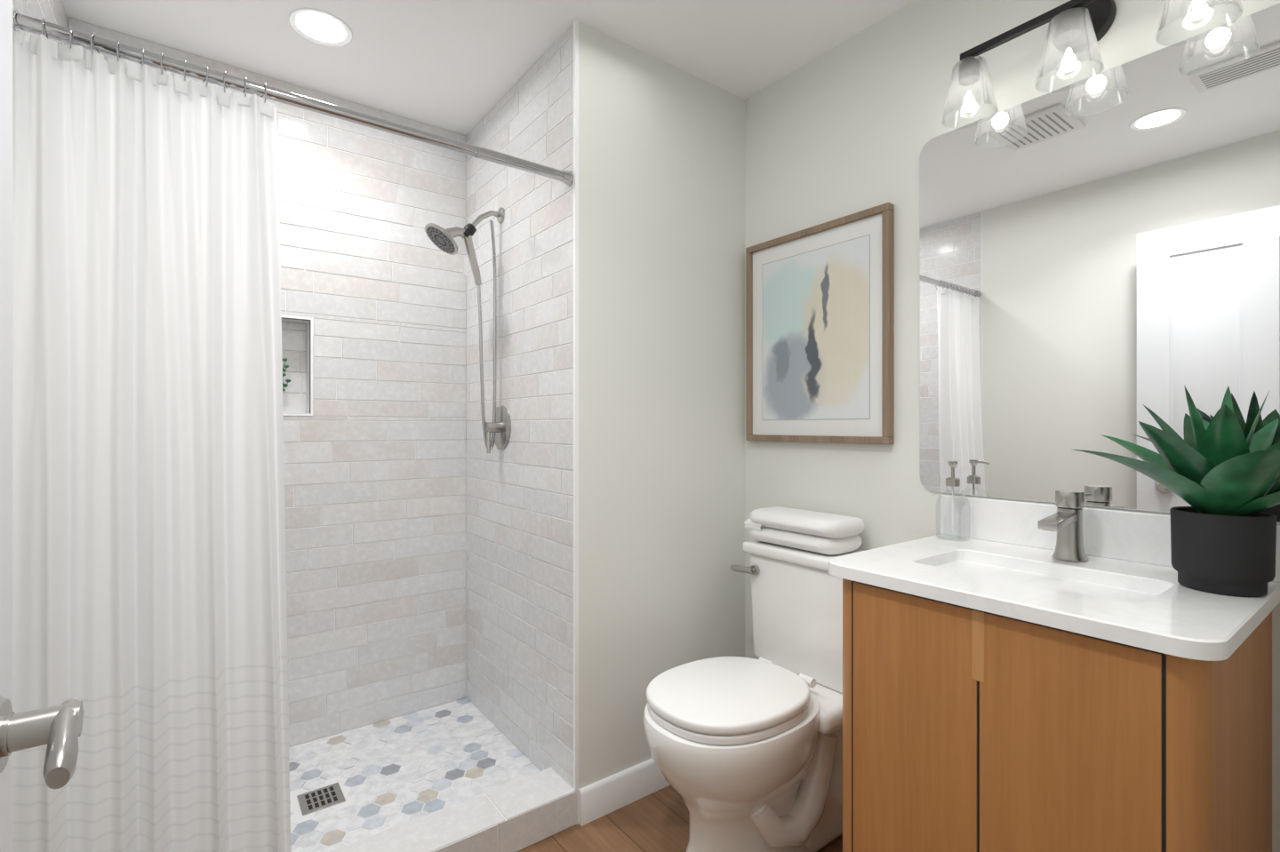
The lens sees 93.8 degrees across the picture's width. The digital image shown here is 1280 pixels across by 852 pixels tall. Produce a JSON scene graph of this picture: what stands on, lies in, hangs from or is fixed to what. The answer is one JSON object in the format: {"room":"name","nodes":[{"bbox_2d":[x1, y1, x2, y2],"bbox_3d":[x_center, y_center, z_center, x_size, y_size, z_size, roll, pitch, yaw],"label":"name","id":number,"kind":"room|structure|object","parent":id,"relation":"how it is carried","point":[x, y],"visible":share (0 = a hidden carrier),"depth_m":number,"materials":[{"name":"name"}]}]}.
{"room":"bathroom","nodes":[
{"label":"bathroom","id":0,"kind":"room"},
{"bbox_2d":[12,0,573,788],"bbox_3d":[-0.985,-0.010,1.844,1.232,2.440,0.992,0,0,-37],"label":"tiled wall","id":1,"kind":"structure","parent":0,"point":[428,551],"depth_m":2.25,"materials":[{"name":"white tile"}]},
{"bbox_2d":[282,358,290,391],"bbox_3d":[-1.310,-0.149,2.167,0.083,0.198,0.048,0,0,-37],"label":"plant sprig","id":2,"kind":"object","parent":1,"relation":"in","point":[284,374],"visible":0.23,"depth_m":2.17,"materials":[{"name":"green plant"}]},
{"bbox_2d":[12,10,573,185],"bbox_3d":[-0.706,-0.760,1.470,1.226,0.042,0.042,0,0,-37],"label":"shower curtain rod","id":3,"kind":"object","parent":1,"relation":"attached to","point":[28,24],"visible":0.9,"depth_m":1.36,"materials":[{"name":"silver metal"}]},
{"bbox_2d":[12,9,291,851],"bbox_3d":[-0.974,0.201,1.206,0.476,1.958,0.155,0,0,-37],"label":"shower curtain","id":4,"kind":"object","parent":3,"relation":"hanging from","point":[149,620],"visible":0.92,"depth_m":1.21,"materials":[{"name":"fabric"}]},
{"bbox_2d":[424,208,511,453],"bbox_3d":[-0.631,-0.358,2.163,0.279,0.919,0.164,0,0,-37],"label":"shower head","id":5,"kind":"object","parent":1,"relation":"attached to","point":[499,426],"visible":1,"depth_m":2.20},
{"bbox_2d":[573,19,578,791],"bbox_3d":[-0.195,-0.062,1.822,0.013,2.335,0.013,0,0,-37],"label":"trim","id":6,"kind":"structure","parent":1,"relation":"attached to","point":[575,405],"depth_m":1.82,"materials":[{"name":"white"}]},
{"bbox_2d":[62,0,913,135],"bbox_3d":[-0.191,-1.260,1.399,2.170,0.060,2.870,0,0,-37],"label":"ceiling","id":7,"kind":"structure","parent":0,"point":[462,67],"depth_m":1.90,"materials":[{"name":"white paint"}]},
{"bbox_2d":[288,8,352,46],"bbox_3d":[-0.984,-1.228,1.849,0.176,0.004,0.176,0,0,-40],"label":"recessed light","id":8,"kind":"object","parent":7,"relation":"in","point":[315,27],"visible":1,"depth_m":1.82,"materials":[{"name":"white"}]},
{"bbox_2d":[517,784,842,851],"bbox_3d":[-0.191,1.240,1.399,2.170,0.060,2.870,0,0,-37],"label":"floor","id":9,"kind":"structure","parent":0,"point":[657,821],"depth_m":1.78,"materials":[{"name":"brown wood"}]},
{"bbox_2d":[288,697,540,851],"bbox_3d":[-0.999,1.180,1.863,1.263,0.061,0.781,0,0,-37],"label":"shower floor","id":10,"kind":"structure","parent":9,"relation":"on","point":[389,773],"depth_m":2.00,"materials":[{"name":"white tile"}]},
{"bbox_2d":[296,783,345,815],"bbox_3d":[-0.984,1.150,1.849,0.116,0.006,0.116,0,0,-37],"label":"shower drain","id":11,"kind":"object","parent":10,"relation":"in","point":[320,799],"visible":1,"depth_m":1.84,"materials":[{"name":"silver metal"}]},
{"bbox_2d":[329,768,577,851],"bbox_3d":[-0.731,1.157,1.514,1.242,0.106,0.161,0,0,-37],"label":"shower curb","id":12,"kind":"object","parent":9,"relation":"on","point":[518,815],"visible":0.96,"depth_m":1.70,"materials":[{"name":"white tile"}]},
{"bbox_2d":[642,540,863,851],"bbox_3d":[0.337,0.795,1.700,0.745,0.829,0.505,0,0,-37],"label":"toilet","id":13,"kind":"object","parent":9,"relation":"on","point":[747,755],"visible":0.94,"depth_m":1.58,"materials":[{"name":"white ceramic"}]},
{"bbox_2d":[744,506,864,554],"bbox_3d":[0.519,0.327,1.899,0.195,0.106,0.359,0,0,-37],"label":"folded towel","id":14,"kind":"object","parent":13,"relation":"on","point":[825,533],"visible":1,"depth_m":1.80,"materials":[{"name":"white fabric"}]},
{"bbox_2d":[828,494,1279,851],"bbox_3d":[0.813,0.700,1.234,0.556,1.021,0.647,0,0,-37],"label":"bathroom vanity","id":15,"kind":"object","parent":9,"relation":"on","point":[1011,684],"visible":0.96,"depth_m":1.05,"materials":[{"name":"brown wood"}]},
{"bbox_2d":[936,461,970,541],"bbox_3d":[0.824,0.194,1.578,0.081,0.204,0.081,0,0,-37],"label":"soap dispenser","id":16,"kind":"object","parent":15,"relation":"on","point":[952,481],"visible":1,"depth_m":1.57,"materials":[{"name":"clear glass"}]},
{"bbox_2d":[1037,489,1091,561],"bbox_3d":[0.934,0.221,1.320,0.190,0.150,0.066,0,0,-37],"label":"faucet","id":17,"kind":"object","parent":15,"relation":"on","point":[1065,522],"visible":1,"depth_m":1.32,"materials":[{"name":"silver metal"}]},
{"bbox_2d":[1073,384,1279,597],"bbox_3d":[1.046,0.110,1.035,0.355,0.371,0.474,0,0,-37],"label":"potted plant","id":18,"kind":"object","parent":15,"relation":"on","point":[1220,474],"visible":1,"depth_m":1.05,"materials":[{"name":"green plant"}]},
{"bbox_2d":[576,0,1279,851],"bbox_3d":[-0.191,-0.010,1.399,2.170,2.440,2.870,0,0,-37],"label":"wall","id":19,"kind":"structure","parent":0,"point":[692,188],"depth_m":1.94,"materials":[{"name":"white paint"}]},
{"bbox_2d":[0,0,84,851],"bbox_3d":[-0.388,0.161,0.256,0.166,2.082,0.795,0,0,-37],"label":"door","id":20,"kind":"structure","parent":19,"relation":"in","point":[57,730],"depth_m":0.56,"materials":[{"name":"white paint"}]},
{"bbox_2d":[578,759,670,826],"bbox_3d":[0.101,1.157,2.028,0.708,0.105,0.014,0,0,-37],"label":"baseboard","id":21,"kind":"structure","parent":19,"relation":"attached to","point":[610,795],"depth_m":1.88,"materials":[{"name":"white"}]},
{"bbox_2d":[745,202,893,444],"bbox_3d":[0.572,-0.302,1.997,0.029,0.713,0.568,0,0,-37],"label":"picture frame","id":22,"kind":"object","parent":19,"relation":"attached to","point":[820,333],"visible":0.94,"depth_m":1.96,"materials":[{"name":"brown wood"}]},
{"bbox_2d":[941,0,1243,128],"bbox_3d":[0.974,-0.892,1.353,0.157,0.219,0.556,0,0,-37],"label":"sconce","id":23,"kind":"object","parent":19,"relation":"attached to","point":[1077,26],"visible":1,"depth_m":1.35,"materials":[{"name":"clear glass"}]},
{"bbox_2d":[919,2,1279,522],"bbox_3d":[1.037,-0.312,1.396,0.005,0.995,0.793,0,0,-37],"label":"mirror","id":24,"kind":"object","parent":19,"relation":"attached to","point":[1099,255],"visible":1,"depth_m":1.36,"materials":[{"name":"white mirror"}]}
]}

